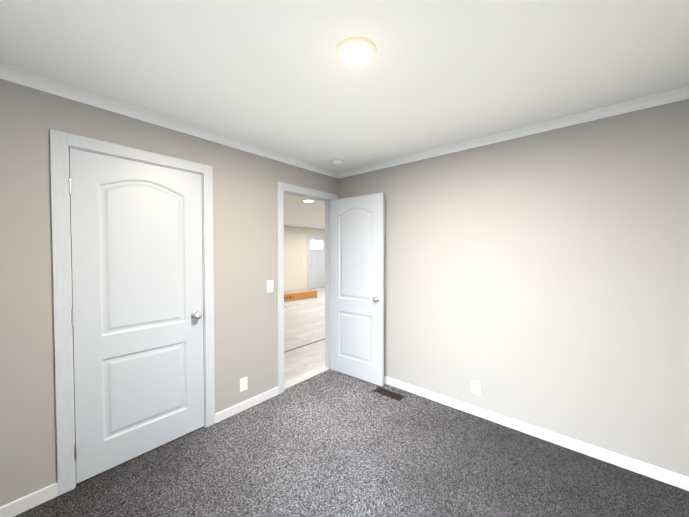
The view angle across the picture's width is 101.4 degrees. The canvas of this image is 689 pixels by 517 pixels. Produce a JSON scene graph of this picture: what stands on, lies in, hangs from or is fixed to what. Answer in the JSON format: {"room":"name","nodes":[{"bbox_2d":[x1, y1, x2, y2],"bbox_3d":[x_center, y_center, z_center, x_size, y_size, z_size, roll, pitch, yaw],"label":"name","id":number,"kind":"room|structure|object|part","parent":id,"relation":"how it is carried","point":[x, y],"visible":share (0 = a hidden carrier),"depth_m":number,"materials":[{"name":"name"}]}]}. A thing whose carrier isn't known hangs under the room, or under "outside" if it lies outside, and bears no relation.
{"room":"empty bedroom","nodes":[
{"label":"empty bedroom","id":0,"kind":"room"},
{"bbox_2d":[0,79,337,506],"bbox_3d":[1.030,0.128,4.878,0.115,2.380,10.465,1,2,41],"label":"wall","id":1,"kind":"structure","parent":0,"point":[245,258],"depth_m":1.64,"materials":[{"name":"grey paint"}]},
{"bbox_2d":[0,482,57,516],"bbox_3d":[-1.957,1.356,1.326,0.011,0.078,0.856,1,2,41],"label":"baseboard","id":2,"kind":"structure","parent":1,"relation":"attached to","point":[27,502],"depth_m":1.56,"materials":[{"name":"white wood"}]},
{"bbox_2d":[68,178,76,459],"bbox_3d":[-1.393,0.366,1.991,0.041,1.695,0.775,1,2,41],"label":"door hinges","id":3,"kind":"object","parent":1,"relation":"in","point":[72,323],"depth_m":1.69,"materials":[{"name":"white metal"}]},
{"bbox_2d":[50,129,214,495],"bbox_3d":[-1.427,0.347,2.019,0.115,2.065,0.799,1,2,41],"label":"door frame","id":4,"kind":"structure","parent":1,"relation":"attached to","point":[71,276],"depth_m":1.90,"materials":[{"name":"white wood"}]},
{"bbox_2d":[69,148,203,483],"bbox_3d":[-1.399,0.351,1.995,0.166,2.030,0.755,1,2,41],"label":"closet door","id":5,"kind":"structure","parent":1,"relation":"in","point":[137,281],"depth_m":1.92,"materials":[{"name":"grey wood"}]},
{"bbox_3d":[-1.191,0.446,2.239,0.166,0.065,0.065,1,2,41],"label":"knob","id":6,"kind":"part","parent":5,"relation":"part of","materials":[{"name":"silver metal"}]},
{"bbox_2d":[0,63,339,178],"bbox_3d":[-1.142,-0.979,2.181,0.070,0.050,3.350,1,2,41],"label":"crown molding","id":7,"kind":"structure","parent":1,"relation":"attached to","point":[21,77],"depth_m":1.90,"materials":[{"name":"white wood"}]},
{"bbox_2d":[240,377,247,391],"bbox_3d":[-0.908,1.134,2.546,0.008,0.115,0.070,1,2,41],"label":"electrical outlet","id":8,"kind":"object","parent":1,"relation":"attached to","point":[243,384],"visible":1,"depth_m":2.54,"materials":[{"name":"white plastic"}]},
{"bbox_2d":[215,387,278,422],"bbox_3d":[-0.872,1.329,2.590,0.011,0.078,0.637,1,2,41],"label":"baseboard","id":9,"kind":"structure","parent":1,"relation":"attached to","point":[253,401],"depth_m":2.55,"materials":[{"name":"white wood"}]},
{"bbox_2d":[267,280,272,291],"bbox_3d":[-0.721,0.269,2.742,0.014,0.115,0.070,1,2,41],"label":"light switch","id":10,"kind":"object","parent":1,"relation":"attached to","point":[269,285],"visible":1,"depth_m":2.74,"materials":[{"name":"white plastic"}]},
{"bbox_2d":[277,181,336,393],"bbox_3d":[-0.426,0.322,3.186,0.115,2.065,0.761,1,2,41],"label":"door frame","id":11,"kind":"structure","parent":1,"relation":"attached to","point":[328,309],"depth_m":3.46,"materials":[{"name":"white wood"}]},
{"bbox_2d":[330,193,384,385],"bbox_3d":[0.126,0.326,3.181,0.719,2.030,0.166,1,2,38],"label":"bedroom door","id":12,"kind":"structure","parent":1,"relation":"in","point":[357,223],"depth_m":3.14,"materials":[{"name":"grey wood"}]},
{"bbox_3d":[0.361,0.430,2.998,0.065,0.065,0.166,1,2,38],"label":"knob","id":13,"kind":"part","parent":12,"relation":"part of","materials":[{"name":"silver metal"}]},
{"bbox_2d":[284,227,324,289],"bbox_3d":[-2.765,0.032,9.362,0.115,2.380,8.830,1,2,41],"label":"wall","id":14,"kind":"structure","parent":0,"point":[295,254],"depth_m":10.41,"materials":[{"name":"beige paint"}]},
{"bbox_2d":[284,288,306,291],"bbox_3d":[-3.479,1.203,8.458,0.011,0.078,6.260,1,2,41],"label":"baseboard","id":15,"kind":"structure","parent":14,"relation":"attached to","point":[299,289],"depth_m":10.39,"materials":[{"name":"white wood"}]},
{"bbox_2d":[284,225,324,229],"bbox_3d":[-2.694,-1.131,9.276,0.070,0.050,8.600,1,2,41],"label":"crown molding","id":16,"kind":"structure","parent":14,"relation":"attached to","point":[303,227],"depth_m":10.60,"materials":[{"name":"white wood"}]},
{"bbox_2d":[307,234,324,288],"bbox_3d":[-1.122,0.111,11.268,0.127,2.140,1.070,1,2,41],"label":"door frame","id":17,"kind":"structure","parent":14,"relation":"attached to","point":[313,235],"depth_m":10.86,"materials":[{"name":"white wood"}]},
{"bbox_2d":[309,236,324,288],"bbox_3d":[-1.078,0.159,11.232,0.102,2.035,0.890,1,2,41],"label":"front door","id":18,"kind":"structure","parent":14,"relation":"in","point":[316,262],"depth_m":11.23,"materials":[{"name":"grey"}]},
{"bbox_2d":[284,287,329,388],"bbox_3d":[-1.139,1.328,6.765,5.770,0.100,10.465,1,2,41],"label":"floor","id":19,"kind":"structure","parent":0,"point":[304,321],"depth_m":4.67,"materials":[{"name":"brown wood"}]},
{"bbox_2d":[284,290,316,301],"bbox_3d":[-1.556,1.131,8.479,1.552,0.221,0.362,-1,2,-41],"label":"cardboard box","id":20,"kind":"object","parent":19,"relation":"on","point":[299,295],"visible":0.58,"depth_m":8.48,"materials":[{"name":"brown cardboard"}]},
{"bbox_2d":[284,338,324,352],"bbox_3d":[0.982,1.289,6.173,0.030,0.004,8.600,1,2,41],"label":"transition strip","id":21,"kind":"object","parent":19,"relation":"on","point":[302,345],"depth_m":4.26,"materials":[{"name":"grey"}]},
{"bbox_2d":[0,0,688,228],"bbox_3d":[0.143,-1.129,5.688,9.280,0.100,10.580,1,2,41],"label":"ceiling","id":22,"kind":"structure","parent":0,"point":[277,76],"depth_m":1.43,"materials":[{"name":"white paint"}]},
{"bbox_2d":[302,199,314,201],"bbox_3d":[-0.664,-1.061,5.202,0.230,0.016,0.230,1,2,41],"label":"recessed light","id":23,"kind":"object","parent":22,"relation":"in","point":[307,200],"visible":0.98,"depth_m":5.13,"materials":[{"name":"white plastic"}]},
{"bbox_2d":[331,157,343,163],"bbox_3d":[-0.076,-0.999,2.893,0.132,0.040,0.132,1,2,41],"label":"smoke detector","id":24,"kind":"object","parent":22,"relation":"attached to","point":[336,160],"visible":0.98,"depth_m":2.85,"materials":[{"name":"white plastic"}]},
{"bbox_2d":[336,37,376,66],"bbox_3d":[0.055,-0.978,1.349,0.196,0.016,0.196,1,2,41],"label":"recessed light","id":25,"kind":"object","parent":22,"relation":"in","point":[356,51],"visible":1,"depth_m":1.33,"materials":[{"name":"white"}]},
{"bbox_2d":[14,368,688,516],"bbox_3d":[0.053,1.448,1.207,3.280,0.100,3.350,1,2,41],"label":"floor carpet","id":26,"kind":"object","parent":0,"point":[330,442],"visible":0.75,"depth_m":1.82,"materials":[{"name":"grey carpet"}]},
{"bbox_2d":[373,387,404,400],"bbox_3d":[0.446,1.359,2.838,0.305,0.006,0.108,1,2,41],"label":"air vent register","id":27,"kind":"object","parent":26,"relation":"on","point":[390,394],"visible":1,"depth_m":2.83,"materials":[{"name":"brown metal"}]},
{"bbox_2d":[338,99,688,476],"bbox_3d":[1.236,0.181,2.448,3.365,2.380,0.115,1,2,41],"label":"wall","id":28,"kind":"structure","parent":0,"point":[541,280],"depth_m":2.08,"materials":[{"name":"grey paint"}]},
{"bbox_2d":[471,380,479,394],"bbox_3d":[1.145,1.125,2.465,0.070,0.115,0.008,1,2,41],"label":"electrical outlet","id":29,"kind":"object","parent":28,"relation":"attached to","point":[475,387],"visible":1,"depth_m":2.46,"materials":[{"name":"white plastic"}]},
{"bbox_2d":[340,86,688,177],"bbox_3d":[1.129,-0.983,2.393,3.060,0.050,0.070,1,2,41],"label":"crown molding","id":30,"kind":"structure","parent":28,"relation":"attached to","point":[678,94],"depth_m":2.10,"materials":[{"name":"white wood"}]},
{"bbox_2d":[384,376,688,490],"bbox_3d":[1.137,1.331,2.475,3.210,0.078,0.011,1,2,41],"label":"baseboard","id":31,"kind":"structure","parent":28,"relation":"attached to","point":[666,476],"depth_m":2.09,"materials":[{"name":"white wood"}]}
]}

